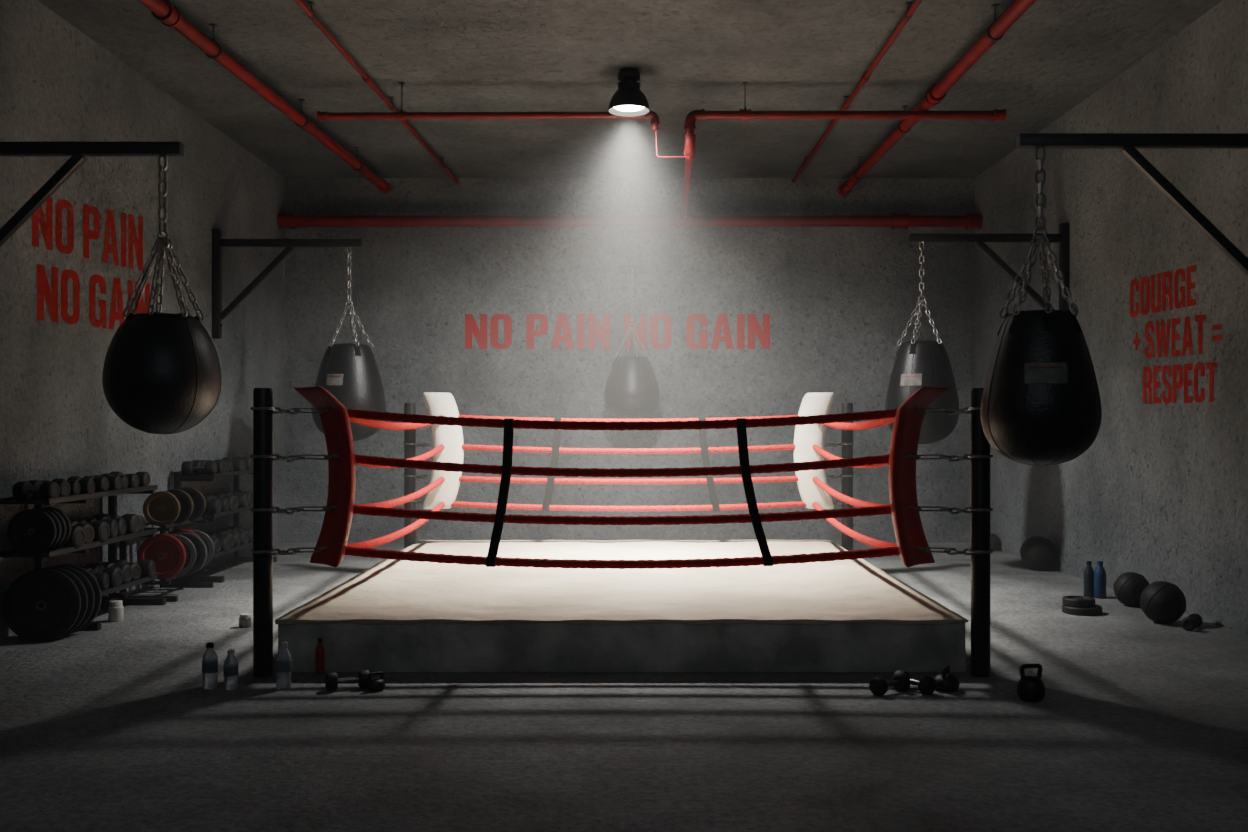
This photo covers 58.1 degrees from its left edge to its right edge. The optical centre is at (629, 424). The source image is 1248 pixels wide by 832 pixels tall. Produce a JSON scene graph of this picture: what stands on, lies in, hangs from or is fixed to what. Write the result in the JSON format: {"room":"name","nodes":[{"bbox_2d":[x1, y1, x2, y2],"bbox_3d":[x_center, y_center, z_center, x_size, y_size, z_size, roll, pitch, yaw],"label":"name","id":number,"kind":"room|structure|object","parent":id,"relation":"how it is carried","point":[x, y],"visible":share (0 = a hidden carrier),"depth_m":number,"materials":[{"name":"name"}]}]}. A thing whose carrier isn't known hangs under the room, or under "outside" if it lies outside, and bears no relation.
{"room":"gym","nodes":[
{"label":"gym","id":0,"kind":"room"},
{"bbox_2d":[0,0,284,638],"bbox_3d":[-4.950,-0.912,6.900,0.200,5.125,18.200,0,0,0],"label":"wall","id":1,"kind":"structure","parent":0,"point":[58,84],"depth_m":10.38,"materials":[{"name":"concrete"}]},
{"bbox_2d":[32,193,149,328],"bbox_3d":[-4.846,-1.464,10.219,0.001,1.212,2.237,0,0,0],"label":"painted slogan","id":2,"kind":"object","parent":1,"relation":"attached to","point":[43,288],"visible":0.94,"depth_m":10.01,"materials":[{"name":"red paint"}]},
{"bbox_2d":[0,142,183,246],"bbox_3d":[-4.099,-1.415,8.400,1.496,1.620,0.101,0,0,0],"label":"bracket","id":3,"kind":"object","parent":1,"relation":"attached to","point":[77,151],"visible":1,"depth_m":8.35,"materials":[{"name":"black metal"}]},
{"bbox_2d":[102,155,221,433],"bbox_3d":[-3.493,-0.975,8.400,0.823,2.090,0.823,0,0,0],"label":"bag","id":4,"kind":"object","parent":3,"relation":"hanging from","point":[161,374],"visible":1,"depth_m":8.14,"materials":[{"name":"black leather"}]},
{"bbox_2d":[212,229,362,338],"bbox_3d":[-3.982,-1.642,13.060,1.731,1.270,0.094,0,0,0],"label":"bracket","id":5,"kind":"object","parent":1,"relation":"attached to","point":[218,315],"visible":1,"depth_m":13.02,"materials":[{"name":"black metal"}]},
{"bbox_2d":[311,247,385,440],"bbox_3d":[-3.268,-0.946,13.060,0.835,2.270,0.835,0,0,4],"label":"bag","id":6,"kind":"object","parent":5,"relation":"hanging from","point":[348,371],"visible":0.77,"depth_m":12.81,"materials":[{"name":"black leather"}]},
{"bbox_2d":[139,517,206,584],"bbox_3d":[-4.530,1.212,10.950,0.460,0.555,0.940,0,0,0],"label":"weight plates","id":7,"kind":"object","parent":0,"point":[163,528],"depth_m":10.59,"materials":[{"name":"red rubber"}]},
{"bbox_2d":[0,542,1247,831],"bbox_3d":[0.000,1.750,6.900,10.100,0.200,18.200,0,0,0],"label":"floor","id":8,"kind":"structure","parent":0,"point":[1140,723],"depth_m":5.99,"materials":[{"name":"concrete"}]},
{"bbox_2d":[3,569,80,641],"bbox_3d":[-4.494,1.376,8.587,0.550,0.551,0.102,0,0,-10],"label":"weight plate","id":9,"kind":"object","parent":8,"relation":"on","point":[23,613],"visible":1,"depth_m":8.57,"materials":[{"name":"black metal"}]},
{"bbox_2d":[41,567,87,637],"bbox_3d":[-4.484,1.376,8.677,0.550,0.551,0.102,0,0,-10],"label":"weight plate","id":10,"kind":"object","parent":8,"relation":"on","point":[83,592],"visible":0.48,"depth_m":8.70,"materials":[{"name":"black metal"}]},
{"bbox_2d":[47,566,94,635],"bbox_3d":[-4.474,1.376,8.767,0.550,0.551,0.102,0,0,-10],"label":"weight plate","id":11,"kind":"object","parent":8,"relation":"on","point":[90,591],"visible":0.11,"depth_m":8.79,"materials":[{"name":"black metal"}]},
{"bbox_2d":[56,564,101,633],"bbox_3d":[-4.464,1.376,8.857,0.550,0.551,0.102,0,0,-10],"label":"weight plate","id":12,"kind":"object","parent":8,"relation":"on","point":[98,596],"visible":0.18,"depth_m":8.88,"materials":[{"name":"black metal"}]},
{"bbox_2d":[0,485,165,630],"bbox_3d":[-4.535,1.090,9.385,0.530,1.120,1.930,0,0,0],"label":"dumbbell rack","id":13,"kind":"object","parent":8,"relation":"on","point":[112,494],"visible":0.5,"depth_m":9.34,"materials":[{"name":"black metal"}]},
{"bbox_2d":[7,509,56,553],"bbox_3d":[-4.510,0.803,8.470,0.340,0.340,0.045,0,0,-7],"label":"weight plate","id":14,"kind":"object","parent":13,"relation":"on","point":[43,526],"visible":1,"depth_m":8.46,"materials":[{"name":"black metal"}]},
{"bbox_2d":[12,481,59,499],"bbox_3d":[-4.521,0.502,8.550,0.320,0.143,0.143,0,0,8],"label":"dumbbell","id":15,"kind":"object","parent":13,"relation":"on","point":[22,490],"visible":0.99,"depth_m":8.51,"materials":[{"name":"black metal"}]},
{"bbox_2d":[31,508,61,552],"bbox_3d":[-4.510,0.803,8.545,0.340,0.340,0.045,0,0,-7],"label":"weight plate","id":16,"kind":"object","parent":13,"relation":"on","point":[55,518],"visible":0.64,"depth_m":8.54,"materials":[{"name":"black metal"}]},
{"bbox_2d":[27,480,69,498],"bbox_3d":[-4.530,0.501,8.727,0.323,0.144,0.144,0,0,8],"label":"dumbbell","id":17,"kind":"object","parent":13,"relation":"on","point":[64,486],"visible":0.34,"depth_m":8.70,"materials":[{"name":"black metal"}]},
{"bbox_2d":[41,507,66,551],"bbox_3d":[-4.510,0.803,8.620,0.340,0.340,0.045,0,0,-7],"label":"weight plate","id":18,"kind":"object","parent":13,"relation":"on","point":[61,519],"visible":0.21,"depth_m":8.62,"materials":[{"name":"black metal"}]},
{"bbox_2d":[46,507,70,550],"bbox_3d":[-4.510,0.803,8.695,0.340,0.340,0.045,0,0,-7],"label":"weight plate","id":19,"kind":"object","parent":13,"relation":"on","point":[68,523],"visible":0.17,"depth_m":8.69,"materials":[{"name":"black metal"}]},
{"bbox_2d":[40,480,79,495],"bbox_3d":[-4.535,0.505,8.902,0.305,0.136,0.136,0,0,-6],"label":"dumbbell","id":20,"kind":"object","parent":13,"relation":"on","point":[74,484],"visible":0.34,"depth_m":8.88,"materials":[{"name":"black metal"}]},
{"bbox_2d":[52,479,94,494],"bbox_3d":[-4.503,0.503,9.072,0.314,0.140,0.140,0,0,-1],"label":"dumbbell","id":21,"kind":"object","parent":13,"relation":"on","point":[86,485],"visible":0.41,"depth_m":9.03,"materials":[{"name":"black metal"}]},
{"bbox_2d":[64,526,85,548],"bbox_3d":[-4.501,0.882,8.860,0.364,0.181,0.181,0,0,9],"label":"dumbbell","id":22,"kind":"object","parent":13,"relation":"on","point":[77,538],"visible":0.3,"depth_m":8.80,"materials":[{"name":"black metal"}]},
{"bbox_2d":[0,485,157,503],"bbox_3d":[-4.540,0.572,9.385,0.374,0.046,1.930,0,0,0],"label":"shelf","id":23,"kind":"object","parent":13,"relation":"attached to","point":[80,498],"depth_m":9.02,"materials":[{"name":"black metal"}]},
{"bbox_2d":[0,528,157,557],"bbox_3d":[-4.540,0.972,9.385,0.374,0.046,1.930,0,0,0],"label":"shelf","id":24,"kind":"object","parent":13,"relation":"attached to","point":[13,553],"depth_m":8.86,"materials":[{"name":"black metal"}]},
{"bbox_2d":[74,523,94,543],"bbox_3d":[-4.531,0.882,9.066,0.366,0.182,0.182,0,0,11],"label":"dumbbell","id":25,"kind":"object","parent":13,"relation":"on","point":[89,530],"visible":0.23,"depth_m":9.03,"materials":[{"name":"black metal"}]},
{"bbox_2d":[68,476,108,491],"bbox_3d":[-4.553,0.502,9.430,0.318,0.142,0.142,0,0,4],"label":"dumbbell","id":26,"kind":"object","parent":13,"relation":"on","point":[101,482],"visible":0.42,"depth_m":9.38,"materials":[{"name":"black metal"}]},
{"bbox_2d":[70,521,109,542],"bbox_3d":[-4.508,0.882,9.277,0.366,0.182,0.182,0,0,4],"label":"dumbbell","id":27,"kind":"object","parent":13,"relation":"on","point":[101,528],"visible":0.31,"depth_m":9.22,"materials":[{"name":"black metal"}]},
{"bbox_2d":[72,519,117,537],"bbox_3d":[-4.533,0.885,9.489,0.356,0.177,0.177,0,0,-8],"label":"dumbbell","id":28,"kind":"object","parent":13,"relation":"on","point":[113,526],"visible":0.31,"depth_m":9.46,"materials":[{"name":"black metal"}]},
{"bbox_2d":[94,573,108,590],"bbox_3d":[-4.527,1.313,9.355,0.323,0.161,0.161,0,0,-10],"label":"dumbbell","id":29,"kind":"object","parent":13,"relation":"on","point":[102,578],"visible":0.27,"depth_m":9.33,"materials":[{"name":"black metal"}]},
{"bbox_2d":[82,567,122,588],"bbox_3d":[-4.535,1.300,9.569,0.373,0.185,0.185,0,0,4],"label":"dumbbell","id":30,"kind":"object","parent":13,"relation":"on","point":[115,574],"visible":0.4,"depth_m":9.52,"materials":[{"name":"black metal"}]},
{"bbox_2d":[83,476,121,490],"bbox_3d":[-4.522,0.503,9.611,0.312,0.139,0.139,0,0,2],"label":"dumbbell","id":31,"kind":"object","parent":13,"relation":"on","point":[115,482],"visible":0.42,"depth_m":9.57,"materials":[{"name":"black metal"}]},
{"bbox_2d":[83,517,125,536],"bbox_3d":[-4.556,0.886,9.706,0.348,0.173,0.173,0,0,-5],"label":"dumbbell","id":32,"kind":"object","parent":13,"relation":"on","point":[120,521],"visible":0.35,"depth_m":9.67,"materials":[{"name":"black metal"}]},
{"bbox_2d":[85,563,132,584],"bbox_3d":[-4.549,1.299,9.785,0.378,0.188,0.188,0,0,7],"label":"dumbbell","id":33,"kind":"object","parent":13,"relation":"on","point":[126,569],"visible":0.41,"depth_m":9.75,"materials":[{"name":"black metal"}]},
{"bbox_2d":[92,514,139,534],"bbox_3d":[-4.543,0.878,9.917,0.381,0.189,0.189,0,0,3],"label":"dumbbell","id":34,"kind":"object","parent":13,"relation":"on","point":[132,521],"visible":0.46,"depth_m":9.86,"materials":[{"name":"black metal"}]},
{"bbox_2d":[101,473,138,487],"bbox_3d":[-4.533,0.502,9.963,0.320,0.142,0.142,0,0,4],"label":"dumbbell","id":35,"kind":"object","parent":13,"relation":"on","point":[133,479],"visible":0.31,"depth_m":9.92,"materials":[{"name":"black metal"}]},
{"bbox_2d":[101,562,140,581],"bbox_3d":[-4.544,1.306,9.988,0.349,0.173,0.173,0,0,12],"label":"dumbbell","id":36,"kind":"object","parent":13,"relation":"on","point":[136,570],"visible":0.34,"depth_m":9.96,"materials":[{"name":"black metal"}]},
{"bbox_2d":[101,574,157,595],"bbox_3d":[-4.540,1.392,9.675,0.374,0.046,1.350,0,0,0],"label":"shelf","id":37,"kind":"object","parent":13,"relation":"attached to","point":[146,579],"depth_m":9.79,"materials":[{"name":"black metal"}]},
{"bbox_2d":[110,472,150,486],"bbox_3d":[-4.526,0.497,10.145,0.343,0.153,0.153,0,0,0],"label":"dumbbell","id":38,"kind":"object","parent":13,"relation":"on","point":[144,477],"visible":0.36,"depth_m":10.10,"materials":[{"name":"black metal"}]},
{"bbox_2d":[114,560,155,577],"bbox_3d":[-4.503,1.308,10.194,0.341,0.170,0.170,0,0,-5],"label":"dumbbell","id":39,"kind":"object","parent":13,"relation":"on","point":[148,567],"visible":0.43,"depth_m":10.15,"materials":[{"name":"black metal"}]},
{"bbox_2d":[100,592,126,607],"bbox_3d":[-4.722,1.595,10.237,0.110,0.110,0.270,0,0,21],"label":"dumbbell","id":40,"kind":"object","parent":8,"relation":"on","point":[105,601],"visible":0.72,"depth_m":10.14,"materials":[{"name":"black metal"}]},
{"bbox_2d":[108,600,123,621],"bbox_3d":[-4.327,1.566,9.454,0.118,0.168,0.118,0,0,0],"label":"tub","id":41,"kind":"object","parent":8,"relation":"on","point":[116,608],"visible":1,"depth_m":9.41,"materials":[{"name":"white plastic"}]},
{"bbox_2d":[119,516,213,601],"bbox_3d":[-4.500,1.250,10.950,0.530,0.800,0.950,0,0,0],"label":"plate stand","id":42,"kind":"object","parent":8,"relation":"on","point":[164,582],"visible":0.39,"depth_m":10.55,"materials":[{"name":"black metal"}]},
{"bbox_2d":[137,533,185,578],"bbox_3d":[-4.420,1.240,10.600,0.430,0.430,0.055,0,0,-9],"label":"weight plate","id":43,"kind":"object","parent":42,"relation":"on","point":[173,552],"visible":0.94,"depth_m":10.59,"materials":[{"name":"red rubber"}]},
{"bbox_2d":[143,491,180,525],"bbox_3d":[-4.420,0.790,10.600,0.330,0.330,0.050,0,0,-9],"label":"weight plate","id":44,"kind":"object","parent":42,"relation":"on","point":[169,503],"visible":0.99,"depth_m":10.58,"materials":[{"name":"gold metal"}]},
{"bbox_2d":[161,489,192,523],"bbox_3d":[-4.370,0.785,10.760,0.340,0.340,0.045,0,0,-10],"label":"weight plate","id":45,"kind":"object","parent":42,"relation":"on","point":[186,504],"visible":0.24,"depth_m":10.76,"materials":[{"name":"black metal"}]},
{"bbox_2d":[161,534,196,576],"bbox_3d":[-4.370,1.250,10.755,0.410,0.410,0.055,0,0,-15],"label":"weight plate","id":46,"kind":"object","parent":42,"relation":"on","point":[191,553],"visible":0.24,"depth_m":10.77,"materials":[{"name":"silver metal"}]},
{"bbox_2d":[179,487,205,520],"bbox_3d":[-4.370,0.785,11.080,0.340,0.340,0.045,0,0,-12],"label":"weight plate","id":47,"kind":"object","parent":42,"relation":"on","point":[198,499],"visible":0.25,"depth_m":11.08,"materials":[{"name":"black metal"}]},
{"bbox_2d":[179,532,207,574],"bbox_3d":[-4.320,1.250,10.910,0.410,0.410,0.055,0,0,-3],"label":"weight plate","id":48,"kind":"object","parent":42,"relation":"on","point":[200,546],"visible":0.32,"depth_m":10.89,"materials":[{"name":"silver metal"}]},
{"bbox_2d":[191,529,214,568],"bbox_3d":[-4.370,1.250,11.220,0.410,0.410,0.055,0,0,-15],"label":"weight plate","id":49,"kind":"object","parent":42,"relation":"on","point":[206,538],"visible":0.16,"depth_m":11.23,"materials":[{"name":"silver metal"}]},
{"bbox_2d":[202,642,217,688],"bbox_3d":[-2.635,1.509,7.045,0.096,0.282,0.096,0,0,0],"label":"bottle","id":50,"kind":"object","parent":8,"relation":"on","point":[210,659],"visible":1,"depth_m":7.01,"materials":[{"name":"clear plastic"}]},
{"bbox_2d":[172,469,276,582],"bbox_3d":[-4.535,1.070,12.675,0.530,1.160,1.850,0,0,0],"label":"dumbbell rack","id":51,"kind":"object","parent":8,"relation":"on","point":[178,476],"visible":0.45,"depth_m":11.91,"materials":[{"name":"black metal"}]},
{"bbox_2d":[181,461,216,474],"bbox_3d":[-4.557,0.458,11.880,0.338,0.150,0.151,0,0,-7],"label":"dumbbell","id":52,"kind":"object","parent":51,"relation":"on","point":[187,467],"visible":0.98,"depth_m":11.83,"materials":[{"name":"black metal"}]},
{"bbox_2d":[192,460,225,474],"bbox_3d":[-4.537,0.454,12.069,0.353,0.157,0.157,0,0,2],"label":"dumbbell","id":53,"kind":"object","parent":51,"relation":"on","point":[221,465],"visible":0.59,"depth_m":12.02,"materials":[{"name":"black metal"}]},
{"bbox_2d":[205,499,221,514],"bbox_3d":[-4.514,0.868,11.880,0.341,0.170,0.170,0,0,-1],"label":"dumbbell","id":54,"kind":"object","parent":51,"relation":"on","point":[213,506],"visible":0.44,"depth_m":11.82,"materials":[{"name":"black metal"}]},
{"bbox_2d":[178,469,252,477],"bbox_3d":[-4.540,0.532,12.675,0.374,0.046,1.850,0,0,0],"label":"shelf","id":55,"kind":"object","parent":51,"relation":"attached to","point":[250,471],"depth_m":11.91,"materials":[{"name":"black metal"}]},
{"bbox_2d":[204,495,236,511],"bbox_3d":[-4.516,0.861,12.323,0.369,0.184,0.184,0,0,5],"label":"dumbbell","id":56,"kind":"object","parent":51,"relation":"on","point":[232,499],"visible":0.35,"depth_m":12.28,"materials":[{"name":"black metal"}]},
{"bbox_2d":[205,531,240,547],"bbox_3d":[-4.551,1.280,12.523,0.375,0.186,0.187,0,0,-6],"label":"dumbbell","id":57,"kind":"object","parent":51,"relation":"on","point":[236,534],"visible":0.3,"depth_m":12.48,"materials":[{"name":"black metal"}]},
{"bbox_2d":[218,537,229,551],"bbox_3d":[-4.502,1.289,12.101,0.339,0.169,0.169,0,0,2],"label":"dumbbell","id":58,"kind":"object","parent":51,"relation":"on","point":[225,543],"visible":0.31,"depth_m":12.05,"materials":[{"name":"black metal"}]},
{"bbox_2d":[200,505,252,517],"bbox_3d":[-4.540,0.952,12.675,0.374,0.046,1.850,0,0,0],"label":"shelf","id":59,"kind":"object","parent":51,"relation":"attached to","point":[205,515],"depth_m":12.12,"materials":[{"name":"black metal"}]},
{"bbox_2d":[215,493,247,507],"bbox_3d":[-4.533,0.863,12.749,0.362,0.180,0.180,0,0,-8],"label":"dumbbell","id":60,"kind":"object","parent":51,"relation":"on","point":[242,497],"visible":0.37,"depth_m":12.70,"materials":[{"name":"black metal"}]},
{"bbox_2d":[215,530,248,545],"bbox_3d":[-4.527,1.284,12.748,0.360,0.179,0.179,0,0,7],"label":"dumbbell","id":61,"kind":"object","parent":51,"relation":"on","point":[244,535],"visible":0.45,"depth_m":12.70,"materials":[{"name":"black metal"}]},
{"bbox_2d":[213,542,252,557],"bbox_3d":[-4.540,1.372,12.675,0.374,0.046,1.850,0,0,0],"label":"shelf","id":62,"kind":"object","parent":51,"relation":"attached to","point":[240,547],"depth_m":12.33,"materials":[{"name":"black metal"}]},
{"bbox_2d":[222,457,252,469],"bbox_3d":[-4.531,0.453,12.967,0.360,0.160,0.160,0,0,8],"label":"dumbbell","id":63,"kind":"object","parent":51,"relation":"on","point":[249,461],"visible":0.3,"depth_m":12.91,"materials":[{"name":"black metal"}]},
{"bbox_2d":[223,649,238,689],"bbox_3d":[-2.494,1.528,7.019,0.089,0.244,0.089,0,0,0],"label":"bottle","id":64,"kind":"object","parent":8,"relation":"on","point":[231,667],"visible":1,"depth_m":6.99,"materials":[{"name":"clear plastic"}]},
{"bbox_2d":[239,613,250,627],"bbox_3d":[-3.145,1.597,9.173,0.098,0.106,0.098,0,0,0],"label":"tub","id":65,"kind":"object","parent":8,"relation":"on","point":[245,619],"visible":1,"depth_m":9.13,"materials":[{"name":"white plastic"}]},
{"bbox_2d":[276,641,291,687],"bbox_3d":[-2.179,1.508,7.072,0.096,0.283,0.096,0,0,0],"label":"bottle","id":66,"kind":"object","parent":8,"relation":"on","point":[283,659],"visible":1,"depth_m":7.04,"materials":[{"name":"clear plastic"}]},
{"bbox_2d":[316,638,323,674],"bbox_3d":[-2.054,1.531,7.442,0.053,0.239,0.053,0,0,0],"label":"bottle","id":67,"kind":"object","parent":8,"relation":"on","point":[320,649],"visible":1,"depth_m":7.42,"materials":[{"name":"red plastic"}]},
{"bbox_2d":[325,670,369,690],"bbox_3d":[-1.762,1.595,7.019,0.270,0.110,0.110,0,0,-20],"label":"dumbbell","id":68,"kind":"object","parent":8,"relation":"on","point":[332,680],"visible":0.8,"depth_m":7.00,"materials":[{"name":"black metal"}]},
{"bbox_2d":[367,671,384,691],"bbox_3d":[-1.581,1.594,6.992,0.113,0.113,0.113,0,0,-29],"label":"kettlebell","id":69,"kind":"object","parent":8,"relation":"on","point":[374,684],"visible":1,"depth_m":6.96,"materials":[{"name":"metal"}]},
{"bbox_2d":[250,386,992,677],"bbox_3d":[-0.015,0.650,9.966,4.972,2.000,5.295,0,0,0],"label":"ring","id":70,"kind":"object","parent":8,"relation":"on","point":[495,605],"visible":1,"depth_m":7.67,"materials":[{"name":"beige fabric"}]},
{"bbox_2d":[869,673,910,695],"bbox_3d":[1.601,1.595,6.914,0.270,0.110,0.110,0,0,-34],"label":"dumbbell","id":71,"kind":"object","parent":8,"relation":"on","point":[878,686],"visible":1,"depth_m":6.89,"materials":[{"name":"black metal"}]},
{"bbox_2d":[893,670,935,694],"bbox_3d":[1.762,1.595,6.966,0.110,0.110,0.270,0,0,-36],"label":"dumbbell","id":72,"kind":"object","parent":8,"relation":"on","point":[926,684],"visible":0.68,"depth_m":6.86,"materials":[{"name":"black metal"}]},
{"bbox_2d":[934,664,959,691],"bbox_3d":[1.968,1.574,6.992,0.163,0.151,0.163,0,0,27],"label":"kettlebell","id":73,"kind":"object","parent":8,"relation":"on","point":[945,682],"visible":0.91,"depth_m":6.93,"materials":[{"name":"metal"}]},
{"bbox_2d":[990,533,999,550],"bbox_3d":[4.722,1.534,14.706,0.244,0.239,0.236,0,0,0],"label":"medicine ball","id":74,"kind":"object","parent":8,"relation":"on","point":[994,539],"visible":0.44,"depth_m":14.61,"materials":[{"name":"black rubber"}]},
{"bbox_2d":[1017,663,1044,701],"bbox_3d":[2.406,1.541,6.738,0.163,0.218,0.163,0,0,-11],"label":"kettlebell","id":75,"kind":"object","parent":8,"relation":"on","point":[1030,688],"visible":1,"depth_m":6.69,"materials":[{"name":"metal"}]},
{"bbox_2d":[1020,536,1055,569],"bbox_3d":[4.643,1.459,12.779,0.395,0.387,0.387,0,0,0],"label":"medicine ball","id":76,"kind":"object","parent":8,"relation":"on","point":[1037,552],"visible":1,"depth_m":12.65,"materials":[{"name":"black rubber"}]},
{"bbox_2d":[1062,604,1101,615],"bbox_3d":[3.967,1.617,9.856,0.330,0.065,0.330,0,0,0],"label":"weight plate","id":77,"kind":"object","parent":8,"relation":"on","point":[1096,610],"visible":0.77,"depth_m":9.72,"materials":[{"name":"black rubber"}]},
{"bbox_2d":[1062,596,1094,606],"bbox_3d":[3.947,1.552,9.876,0.270,0.065,0.270,0,0,0],"label":"weight plate","id":78,"kind":"object","parent":77,"relation":"on","point":[1072,601],"visible":1,"depth_m":9.78,"materials":[{"name":"black rubber"}]},
{"bbox_2d":[1084,561,1093,596],"bbox_3d":[4.403,1.477,10.773,0.096,0.345,0.096,0,0,0],"label":"bottle","id":79,"kind":"object","parent":8,"relation":"on","point":[1088,572],"visible":0.91,"depth_m":10.73,"materials":[{"name":"blue plastic"}]},
{"bbox_2d":[1094,561,1105,598],"bbox_3d":[4.483,1.474,10.711,0.114,0.353,0.114,0,0,0],"label":"bottle","id":80,"kind":"object","parent":8,"relation":"on","point":[1099,573],"visible":1,"depth_m":10.67,"materials":[{"name":"blue plastic"}]},
{"bbox_2d":[1113,572,1148,605],"bbox_3d":[4.576,1.497,10.237,0.318,0.311,0.310,0,0,0],"label":"medicine ball","id":81,"kind":"object","parent":8,"relation":"on","point":[1128,587],"visible":0.84,"depth_m":10.14,"materials":[{"name":"black rubber"}]},
{"bbox_2d":[1140,581,1185,623],"bbox_3d":[4.442,1.477,9.358,0.358,0.351,0.350,0,0,0],"label":"medicine ball","id":82,"kind":"object","parent":8,"relation":"on","point":[1164,602],"visible":1,"depth_m":9.24,"materials":[{"name":"black rubber"}]},
{"bbox_2d":[1181,613,1202,630],"bbox_3d":[4.546,1.595,9.083,0.110,0.110,0.270,0,0,38],"label":"dumbbell","id":83,"kind":"object","parent":8,"relation":"on","point":[1192,621],"visible":1,"depth_m":8.99,"materials":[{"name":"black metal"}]},
{"bbox_2d":[285,178,974,541],"bbox_3d":[0.000,-0.912,15.900,9.700,5.125,0.200,0,0,0],"label":"wall","id":84,"kind":"structure","parent":0,"point":[839,302],"depth_m":15.80,"materials":[{"name":"concrete"}]},
{"bbox_2d":[465,314,769,348],"bbox_3d":[-0.176,-1.315,15.796,4.290,0.492,0.001,0,0,0],"label":"painted slogan","id":85,"kind":"object","parent":84,"relation":"attached to","point":[754,327],"visible":0.99,"depth_m":15.80,"materials":[{"name":"red paint"}]},
{"bbox_2d":[277,213,982,228],"bbox_3d":[0.000,-2.825,15.550,9.723,0.226,0.226,0,0,0],"label":"ceiling pipe","id":86,"kind":"object","parent":84,"relation":"attached to","point":[291,220],"visible":0.98,"depth_m":15.48,"materials":[{"name":"red metal"}]},
{"bbox_3d":[0.027,-2.186,15.489,0.360,0.120,0.618,0,0,0],"label":"bracket","id":87,"kind":"object","parent":84,"relation":"attached to","visible":0},
{"bbox_2d":[604,266,659,416],"bbox_3d":[0.027,-1.133,15.250,0.758,2.053,0.758,0,0,-41],"label":"bag","id":88,"kind":"object","parent":87,"relation":"hanging from","point":[631,389],"visible":1,"depth_m":14.99,"materials":[{"name":"black leather"}]},
{"bbox_2d":[38,0,1221,177],"bbox_3d":[0.000,-3.575,6.900,10.100,0.200,18.200,0,0,0],"label":"ceiling","id":89,"kind":"structure","parent":0,"point":[688,56],"depth_m":11.01,"materials":[{"name":"concrete"}]},
{"bbox_2d":[138,0,391,193],"bbox_3d":[-3.696,-3.318,7.906,0.186,0.311,15.004,0,0,3],"label":"ceiling pipe","id":90,"kind":"object","parent":89,"relation":"attached to","point":[169,15],"visible":1,"depth_m":10.45,"materials":[{"name":"red metal"}]},
{"bbox_2d":[294,0,458,183],"bbox_3d":[-2.656,-3.405,8.238,0.070,0.139,14.682,0,0,2],"label":"ceiling pipe","id":91,"kind":"object","parent":89,"relation":"attached to","point":[310,13],"visible":1,"depth_m":10.83,"materials":[{"name":"red metal"}]},
{"bbox_2d":[317,82,659,130],"bbox_3d":[-1.431,-3.234,11.400,3.474,0.479,0.105,0,0,0],"label":"ceiling pipe","id":92,"kind":"object","parent":89,"relation":"hanging from","point":[402,115],"visible":0.97,"depth_m":11.37,"materials":[{"name":"red metal"}]},
{"bbox_2d":[608,68,649,116],"bbox_3d":[-0.010,-3.274,11.000,0.410,0.397,0.410,0,0,0],"label":"pendant lamp","id":93,"kind":"object","parent":89,"relation":"hanging from","point":[628,100],"visible":1,"depth_m":10.91,"materials":[{"name":"black metal"}]},
{"bbox_2d":[681,82,1005,219],"bbox_3d":[2.174,-3.102,13.434,3.255,0.743,4.195,0,0,0],"label":"ceiling pipe","id":94,"kind":"object","parent":89,"relation":"attached to","point":[693,116],"visible":0.99,"depth_m":11.37,"materials":[{"name":"red metal"}]},
{"bbox_2d":[792,0,921,182],"bbox_3d":[2.294,-3.405,8.244,0.070,0.139,14.532,0,0,0],"label":"ceiling pipe","id":95,"kind":"object","parent":89,"relation":"attached to","point":[909,12],"visible":1,"depth_m":10.79,"materials":[{"name":"red metal"}]},
{"bbox_2d":[837,0,1036,196],"bbox_3d":[3.033,-3.318,7.887,0.176,0.311,15.422,0,0,-1],"label":"ceiling pipe","id":96,"kind":"object","parent":89,"relation":"attached to","point":[937,92],"visible":0.97,"depth_m":10.54,"materials":[{"name":"red metal"}]},
{"bbox_2d":[975,0,1247,634],"bbox_3d":[4.950,-0.912,6.900,0.200,5.125,18.200,0,0,0],"label":"wall","id":97,"kind":"structure","parent":0,"point":[1160,492],"depth_m":10.48,"materials":[{"name":"concrete"}]},
{"bbox_2d":[909,223,1068,310],"bbox_3d":[3.973,-1.620,12.430,1.748,1.220,0.094,0,0,0],"label":"bracket","id":98,"kind":"object","parent":97,"relation":"attached to","point":[1062,237],"visible":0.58,"depth_m":12.39,"materials":[{"name":"black metal"}]},
{"bbox_2d":[885,242,958,443],"bbox_3d":[3.232,-0.913,12.430,0.794,2.251,0.794,0,0,11],"label":"bag","id":99,"kind":"object","parent":98,"relation":"hanging from","point":[918,364],"visible":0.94,"depth_m":12.18,"materials":[{"name":"black leather"}]},
{"bbox_2d":[1016,133,1247,275],"bbox_3d":[3.636,-0.925,7.020,2.422,2.020,0.086,0,0,0],"label":"bracket","id":100,"kind":"object","parent":97,"relation":"attached to","point":[1129,143],"visible":1,"depth_m":6.98,"materials":[{"name":"black metal"}]},
{"bbox_2d":[980,147,1101,464],"bbox_3d":[2.563,-0.747,7.020,0.710,1.998,0.710,0,0,-41],"label":"bag","id":101,"kind":"object","parent":100,"relation":"hanging from","point":[1041,401],"visible":1,"depth_m":6.79,"materials":[{"name":"black leather"}]},
{"bbox_2d":[1130,265,1221,403],"bbox_3d":[4.846,-0.797,10.038,0.001,1.213,1.691,0,0,0],"label":"painted slogan","id":102,"kind":"object","parent":97,"relation":"attached to","point":[1198,318],"visible":1,"depth_m":10.07,"materials":[{"name":"red paint"}]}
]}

